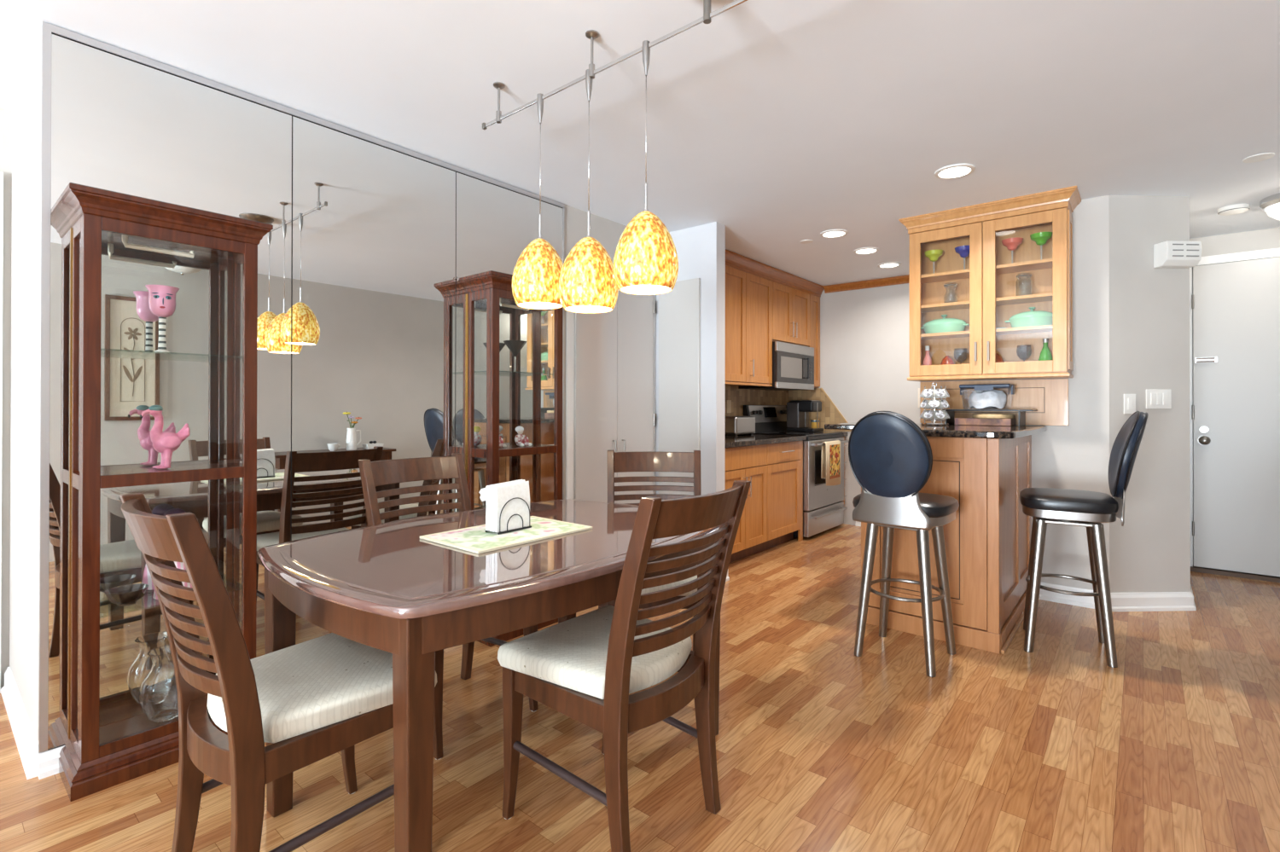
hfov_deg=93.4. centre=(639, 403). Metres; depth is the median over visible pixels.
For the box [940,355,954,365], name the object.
jar
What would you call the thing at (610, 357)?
door
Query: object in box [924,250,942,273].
glass
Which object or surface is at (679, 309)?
door
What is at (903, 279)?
trim
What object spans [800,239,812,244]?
ceiling plate
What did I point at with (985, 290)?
upper cabinet
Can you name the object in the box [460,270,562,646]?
display cabinet
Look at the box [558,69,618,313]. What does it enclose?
pendant lamp
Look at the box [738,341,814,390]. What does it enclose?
microwave
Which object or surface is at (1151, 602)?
baseboard
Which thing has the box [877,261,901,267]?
recessed light
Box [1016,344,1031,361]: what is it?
wine glass
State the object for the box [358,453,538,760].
dining chair
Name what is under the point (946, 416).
pod
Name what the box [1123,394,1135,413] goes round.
light switch
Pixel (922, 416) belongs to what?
pod
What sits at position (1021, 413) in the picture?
black riser
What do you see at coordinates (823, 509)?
stove
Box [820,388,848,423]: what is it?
trim
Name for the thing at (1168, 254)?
door chime
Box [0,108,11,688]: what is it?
wall
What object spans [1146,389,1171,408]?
light switch
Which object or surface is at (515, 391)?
mirror
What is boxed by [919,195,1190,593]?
wall
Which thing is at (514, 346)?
bowl
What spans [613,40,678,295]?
pendant lamp
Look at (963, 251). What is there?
bowl
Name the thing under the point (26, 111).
wall
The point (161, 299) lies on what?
bowl
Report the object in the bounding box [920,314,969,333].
casserole dish
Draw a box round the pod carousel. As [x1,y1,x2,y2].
[920,382,948,425]
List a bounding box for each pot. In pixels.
[922,323,965,333]
[1009,316,1052,327]
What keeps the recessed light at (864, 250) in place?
in the ceiling
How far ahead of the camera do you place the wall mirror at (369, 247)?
2.47 m
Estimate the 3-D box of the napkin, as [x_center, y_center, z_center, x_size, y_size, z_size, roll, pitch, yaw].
[-0.455,0.328,1.927,0.001,0.130,0.147,0,0,37]
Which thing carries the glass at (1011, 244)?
on the upper cabinet at (985, 290)
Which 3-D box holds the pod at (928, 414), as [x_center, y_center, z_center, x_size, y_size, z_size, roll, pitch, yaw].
[1.771,0.068,3.681,0.058,0.060,0.056,0,0,-19]
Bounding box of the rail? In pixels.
[482,0,747,129]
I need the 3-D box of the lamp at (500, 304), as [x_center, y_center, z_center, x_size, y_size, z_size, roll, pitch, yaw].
[-0.657,-0.524,3.155,0.026,0.052,0.196,0,0,40]
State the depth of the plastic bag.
3.66 m
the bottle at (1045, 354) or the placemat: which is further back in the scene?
the bottle at (1045, 354)
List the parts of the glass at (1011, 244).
stem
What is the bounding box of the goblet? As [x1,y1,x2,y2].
[145,285,179,352]
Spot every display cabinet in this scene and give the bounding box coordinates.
[56,182,273,802]
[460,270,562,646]
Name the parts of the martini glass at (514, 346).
stem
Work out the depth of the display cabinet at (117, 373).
2.03 m
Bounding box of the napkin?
[478,488,486,501]
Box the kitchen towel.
[820,440,840,485]
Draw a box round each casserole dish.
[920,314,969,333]
[1005,307,1052,327]
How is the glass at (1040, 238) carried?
on the upper cabinet at (985, 290)
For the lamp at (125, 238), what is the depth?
2.00 m
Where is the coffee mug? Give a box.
[810,419,819,428]
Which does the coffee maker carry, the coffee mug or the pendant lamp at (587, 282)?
the coffee mug
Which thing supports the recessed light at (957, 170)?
in the ceiling
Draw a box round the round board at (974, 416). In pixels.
[972,413,1014,418]
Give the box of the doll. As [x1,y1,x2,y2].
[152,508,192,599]
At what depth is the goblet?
2.02 m
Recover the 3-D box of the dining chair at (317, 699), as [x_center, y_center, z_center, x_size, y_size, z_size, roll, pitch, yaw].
[-0.882,0.689,1.474,0.468,0.951,0.583,0,0,40]
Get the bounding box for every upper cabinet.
[724,265,772,386]
[772,281,809,346]
[808,294,820,388]
[898,186,1081,382]
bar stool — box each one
[848,411,959,677]
[1019,411,1148,668]
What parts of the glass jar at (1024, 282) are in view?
lid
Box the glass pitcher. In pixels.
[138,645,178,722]
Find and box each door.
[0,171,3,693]
[565,289,655,504]
[658,278,700,495]
[1189,248,1279,582]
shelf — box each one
[100,348,242,360]
[473,371,554,376]
[920,258,1052,284]
[920,292,1052,313]
[920,325,1053,340]
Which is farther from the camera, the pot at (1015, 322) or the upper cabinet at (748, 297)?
the upper cabinet at (748, 297)
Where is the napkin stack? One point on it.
(497, 495)
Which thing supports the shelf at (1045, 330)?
attached to the upper cabinet at (985, 290)
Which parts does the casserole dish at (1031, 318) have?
lid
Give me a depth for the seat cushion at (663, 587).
2.31 m
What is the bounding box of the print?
[830,444,839,479]
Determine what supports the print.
attached to the kitchen towel
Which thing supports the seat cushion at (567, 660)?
on the dining chair at (585, 668)
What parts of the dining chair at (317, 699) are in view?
rail, leg, rail, rail, leg, seat rail, leg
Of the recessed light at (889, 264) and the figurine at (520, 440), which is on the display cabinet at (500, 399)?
the figurine at (520, 440)
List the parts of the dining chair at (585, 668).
leg, leg, seat rail, leg, rail, rail, rail, leg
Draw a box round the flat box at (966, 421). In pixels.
[954,418,1015,426]
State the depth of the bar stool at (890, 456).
2.66 m
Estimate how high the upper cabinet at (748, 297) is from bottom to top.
0.933 m
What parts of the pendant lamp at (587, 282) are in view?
lamp shade, stem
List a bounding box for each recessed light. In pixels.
[820,229,848,238]
[853,247,878,254]
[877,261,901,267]
[934,163,975,179]
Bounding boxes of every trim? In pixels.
[725,249,824,297]
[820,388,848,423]
[823,274,909,293]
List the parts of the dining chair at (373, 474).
leg, rail, leg, leg, leg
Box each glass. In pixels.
[503,340,527,372]
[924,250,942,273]
[953,348,967,364]
[954,245,969,269]
[1001,237,1023,263]
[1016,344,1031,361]
[1029,232,1052,259]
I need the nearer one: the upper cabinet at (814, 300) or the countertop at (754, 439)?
the countertop at (754, 439)
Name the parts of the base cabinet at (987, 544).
panel, corner post, shoe moulding, panel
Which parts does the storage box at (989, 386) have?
lid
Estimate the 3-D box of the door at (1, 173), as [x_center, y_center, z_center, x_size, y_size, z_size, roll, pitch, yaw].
[-2.904,0.113,2.056,0.025,2.100,1.005,0,0,40]
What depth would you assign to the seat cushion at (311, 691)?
1.42 m
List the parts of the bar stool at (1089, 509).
leg, leg, leg plate, leg, leg, backrest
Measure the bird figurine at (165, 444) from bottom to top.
0.216 m
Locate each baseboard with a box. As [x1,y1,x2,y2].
[0,666,38,779]
[37,745,64,779]
[855,521,861,526]
[1038,582,1196,611]
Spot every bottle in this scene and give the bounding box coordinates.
[922,345,931,365]
[1038,338,1053,360]
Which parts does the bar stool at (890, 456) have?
leg, leg, backrest, leg plate, leg, leg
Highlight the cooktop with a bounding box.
[752,430,842,436]
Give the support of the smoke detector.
attached to the ceiling
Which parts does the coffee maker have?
lid, water tank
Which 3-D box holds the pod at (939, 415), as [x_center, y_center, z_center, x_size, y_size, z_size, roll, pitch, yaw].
[1.810,0.068,3.662,0.056,0.060,0.058,0,0,-17]
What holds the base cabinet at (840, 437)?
on the floor
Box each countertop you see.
[724,434,806,448]
[824,422,1046,438]
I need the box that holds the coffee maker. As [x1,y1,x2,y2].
[786,400,823,431]
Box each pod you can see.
[919,389,927,398]
[919,410,927,419]
[920,399,930,409]
[924,389,934,398]
[924,410,934,419]
[929,399,939,409]
[934,389,944,398]
[934,410,944,419]
[937,399,948,408]
[941,389,949,398]
[941,410,949,419]
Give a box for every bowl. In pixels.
[104,583,149,606]
[145,285,179,317]
[503,340,527,356]
[924,250,942,261]
[954,245,969,257]
[1001,237,1023,250]
[1029,232,1052,245]
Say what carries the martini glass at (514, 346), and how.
on the display cabinet at (500, 399)
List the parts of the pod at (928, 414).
foil lid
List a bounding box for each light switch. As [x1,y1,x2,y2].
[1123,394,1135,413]
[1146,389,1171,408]
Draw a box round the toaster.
[724,416,755,436]
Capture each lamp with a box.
[122,234,195,258]
[499,297,529,310]
[512,93,563,309]
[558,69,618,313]
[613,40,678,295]
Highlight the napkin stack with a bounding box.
[485,479,529,532]
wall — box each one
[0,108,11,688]
[9,21,626,753]
[655,221,725,494]
[724,385,788,416]
[788,226,1279,525]
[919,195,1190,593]
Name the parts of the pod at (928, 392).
foil lid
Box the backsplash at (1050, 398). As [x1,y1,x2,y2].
[920,378,1068,425]
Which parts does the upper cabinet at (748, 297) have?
door, light rail, handle, door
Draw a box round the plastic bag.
[968,389,1006,408]
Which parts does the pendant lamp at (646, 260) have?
lamp shade, stem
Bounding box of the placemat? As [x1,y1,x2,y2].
[419,516,592,553]
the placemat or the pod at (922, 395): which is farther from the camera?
the pod at (922, 395)
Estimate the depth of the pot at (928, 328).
3.84 m
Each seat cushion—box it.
[207,633,436,744]
[497,605,692,699]
[640,564,697,596]
[852,492,959,517]
[1019,488,1118,514]
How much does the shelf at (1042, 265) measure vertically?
0.018 m
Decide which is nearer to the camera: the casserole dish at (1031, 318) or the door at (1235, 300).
the casserole dish at (1031, 318)
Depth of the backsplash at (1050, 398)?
3.67 m
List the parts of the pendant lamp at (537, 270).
lamp shade, stem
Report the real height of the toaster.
0.166 m
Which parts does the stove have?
control panel, storage drawer, oven door, handle, handle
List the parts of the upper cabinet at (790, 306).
door, door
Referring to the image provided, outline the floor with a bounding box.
[0,523,1279,851]
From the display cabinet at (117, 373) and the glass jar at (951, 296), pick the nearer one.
the display cabinet at (117, 373)
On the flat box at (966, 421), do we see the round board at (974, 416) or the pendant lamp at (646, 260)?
the round board at (974, 416)
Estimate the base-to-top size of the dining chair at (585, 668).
0.951 m
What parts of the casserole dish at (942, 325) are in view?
lid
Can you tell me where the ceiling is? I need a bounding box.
[0,0,1279,287]
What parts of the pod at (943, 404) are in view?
foil lid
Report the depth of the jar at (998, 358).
3.68 m
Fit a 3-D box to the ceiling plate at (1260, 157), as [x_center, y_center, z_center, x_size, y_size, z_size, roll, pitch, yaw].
[2.991,-1.188,2.919,0.110,0.007,0.110,0,0,40]
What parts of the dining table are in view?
leg, leg, leg, leg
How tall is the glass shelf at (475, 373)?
0.006 m
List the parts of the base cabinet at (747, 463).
door, handle, door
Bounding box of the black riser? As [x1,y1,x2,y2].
[942,409,1037,426]
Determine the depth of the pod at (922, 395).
3.72 m
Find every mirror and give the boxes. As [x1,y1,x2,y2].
[38,21,564,753]
[99,235,226,727]
[474,299,533,509]
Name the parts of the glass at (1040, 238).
stem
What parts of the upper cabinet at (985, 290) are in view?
door, handle, handle, crown, light rail, door, panel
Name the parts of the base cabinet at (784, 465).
door, drawer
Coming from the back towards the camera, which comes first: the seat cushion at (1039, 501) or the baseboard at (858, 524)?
the baseboard at (858, 524)
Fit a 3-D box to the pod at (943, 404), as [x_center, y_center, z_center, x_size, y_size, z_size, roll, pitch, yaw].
[1.843,0.003,3.669,0.056,0.060,0.058,0,0,-6]
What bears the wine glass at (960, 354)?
in the upper cabinet at (985, 290)
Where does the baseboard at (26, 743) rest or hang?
attached to the wall at (26, 111)
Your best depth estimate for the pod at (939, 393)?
3.65 m
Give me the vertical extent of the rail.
0.141 m
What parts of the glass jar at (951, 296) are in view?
lid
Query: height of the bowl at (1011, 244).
0.065 m
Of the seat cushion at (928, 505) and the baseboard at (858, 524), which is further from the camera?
the baseboard at (858, 524)
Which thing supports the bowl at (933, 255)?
on the glass at (933, 255)
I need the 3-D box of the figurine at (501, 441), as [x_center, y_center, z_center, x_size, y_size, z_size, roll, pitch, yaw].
[-0.734,0.171,3.089,0.088,0.106,0.087,0,0,40]
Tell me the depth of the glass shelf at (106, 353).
2.07 m
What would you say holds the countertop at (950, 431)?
on the base cabinet at (987, 544)
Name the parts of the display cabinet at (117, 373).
glass, glass, post, rail, crown, rail, rail, frame, post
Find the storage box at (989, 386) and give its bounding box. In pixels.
[959,384,1014,409]
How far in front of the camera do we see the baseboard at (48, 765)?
1.89 m
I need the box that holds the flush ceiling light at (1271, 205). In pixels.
[1259,192,1279,220]
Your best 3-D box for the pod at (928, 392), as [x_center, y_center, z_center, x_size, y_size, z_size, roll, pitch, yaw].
[1.772,-0.062,3.682,0.058,0.060,0.056,0,0,-19]
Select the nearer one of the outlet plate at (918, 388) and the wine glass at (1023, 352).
the wine glass at (1023, 352)
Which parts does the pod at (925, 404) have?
foil lid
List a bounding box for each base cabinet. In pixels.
[724,444,767,563]
[756,441,802,552]
[840,436,846,504]
[861,435,1031,654]
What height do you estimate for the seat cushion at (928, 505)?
0.067 m
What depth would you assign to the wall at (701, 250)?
4.00 m
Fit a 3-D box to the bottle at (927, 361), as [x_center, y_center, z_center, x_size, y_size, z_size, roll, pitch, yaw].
[1.886,-0.286,3.962,0.056,0.191,0.056,0,0,40]
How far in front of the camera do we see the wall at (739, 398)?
5.69 m
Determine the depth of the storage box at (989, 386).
3.63 m
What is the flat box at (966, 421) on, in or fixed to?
on the countertop at (950, 431)
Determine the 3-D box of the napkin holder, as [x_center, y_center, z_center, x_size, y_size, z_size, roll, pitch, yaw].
[-0.419,0.350,1.929,0.066,0.106,0.136,0,0,37]
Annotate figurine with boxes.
[139,405,190,469]
[499,436,506,448]
[514,426,532,447]
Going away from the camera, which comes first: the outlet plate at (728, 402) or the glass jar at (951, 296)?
the glass jar at (951, 296)
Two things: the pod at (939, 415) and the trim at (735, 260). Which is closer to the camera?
the pod at (939, 415)
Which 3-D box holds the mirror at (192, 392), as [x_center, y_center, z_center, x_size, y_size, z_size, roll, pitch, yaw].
[-1.677,0.255,2.114,0.006,1.620,0.403,0,0,40]
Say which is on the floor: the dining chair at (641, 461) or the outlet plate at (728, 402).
the dining chair at (641, 461)
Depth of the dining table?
1.44 m
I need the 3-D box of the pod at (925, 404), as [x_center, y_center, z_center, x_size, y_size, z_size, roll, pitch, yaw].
[1.759,0.003,3.704,0.058,0.060,0.056,0,0,7]
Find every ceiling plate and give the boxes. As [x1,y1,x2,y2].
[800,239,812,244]
[1242,152,1274,162]
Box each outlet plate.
[726,400,731,413]
[918,388,919,407]
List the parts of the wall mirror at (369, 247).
mirror panel, mirror panel, mirror panel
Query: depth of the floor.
2.01 m
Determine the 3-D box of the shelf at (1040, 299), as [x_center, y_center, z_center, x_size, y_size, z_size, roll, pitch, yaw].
[2.142,-0.623,3.729,0.798,0.018,0.203,0,0,40]
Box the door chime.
[1153,240,1201,268]
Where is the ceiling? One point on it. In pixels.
(781, 125)
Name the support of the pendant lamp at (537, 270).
hanging from the rail
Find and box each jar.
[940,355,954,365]
[943,282,958,302]
[995,353,1004,362]
[1015,273,1032,296]
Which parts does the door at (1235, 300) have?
knob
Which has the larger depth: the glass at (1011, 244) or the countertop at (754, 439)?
the countertop at (754, 439)
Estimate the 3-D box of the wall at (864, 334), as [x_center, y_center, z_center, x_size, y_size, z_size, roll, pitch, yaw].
[2.994,-0.001,5.191,3.880,2.366,0.110,0,0,40]
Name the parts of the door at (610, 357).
handle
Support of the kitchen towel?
hanging from the stove
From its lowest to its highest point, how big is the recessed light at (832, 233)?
0.010 m
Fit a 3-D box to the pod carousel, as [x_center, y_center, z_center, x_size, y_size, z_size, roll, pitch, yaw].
[1.815,0.000,3.720,0.156,0.264,0.156,0,0,40]
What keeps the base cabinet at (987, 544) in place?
on the floor
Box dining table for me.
[257,499,720,851]
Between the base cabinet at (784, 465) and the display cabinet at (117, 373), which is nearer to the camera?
the display cabinet at (117, 373)
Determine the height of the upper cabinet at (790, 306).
0.528 m
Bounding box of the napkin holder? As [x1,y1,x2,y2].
[484,497,531,535]
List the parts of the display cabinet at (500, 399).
crown, post, frame, rail, frame, rail, post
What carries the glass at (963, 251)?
on the upper cabinet at (985, 290)
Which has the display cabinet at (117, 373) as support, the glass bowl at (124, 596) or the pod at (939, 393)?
the glass bowl at (124, 596)
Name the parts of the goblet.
stem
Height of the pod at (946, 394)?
0.060 m
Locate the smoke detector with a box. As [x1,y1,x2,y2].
[1217,203,1250,215]
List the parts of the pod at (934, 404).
foil lid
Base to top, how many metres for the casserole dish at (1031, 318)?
0.128 m
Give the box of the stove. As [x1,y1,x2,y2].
[743,405,848,537]
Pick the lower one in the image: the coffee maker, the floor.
the floor
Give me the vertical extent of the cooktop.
0.017 m
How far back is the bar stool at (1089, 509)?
2.78 m
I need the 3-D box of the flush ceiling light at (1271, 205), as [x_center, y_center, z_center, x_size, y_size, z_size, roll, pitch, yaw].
[3.771,-1.112,3.437,0.340,0.154,0.340,0,0,40]
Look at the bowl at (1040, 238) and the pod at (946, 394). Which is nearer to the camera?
the bowl at (1040, 238)
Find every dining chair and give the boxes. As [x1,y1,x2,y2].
[119,493,436,851]
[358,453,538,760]
[497,480,750,851]
[598,449,701,651]
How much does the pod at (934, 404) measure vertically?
0.060 m
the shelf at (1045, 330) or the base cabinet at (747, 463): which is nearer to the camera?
the shelf at (1045, 330)
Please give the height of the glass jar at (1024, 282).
0.147 m

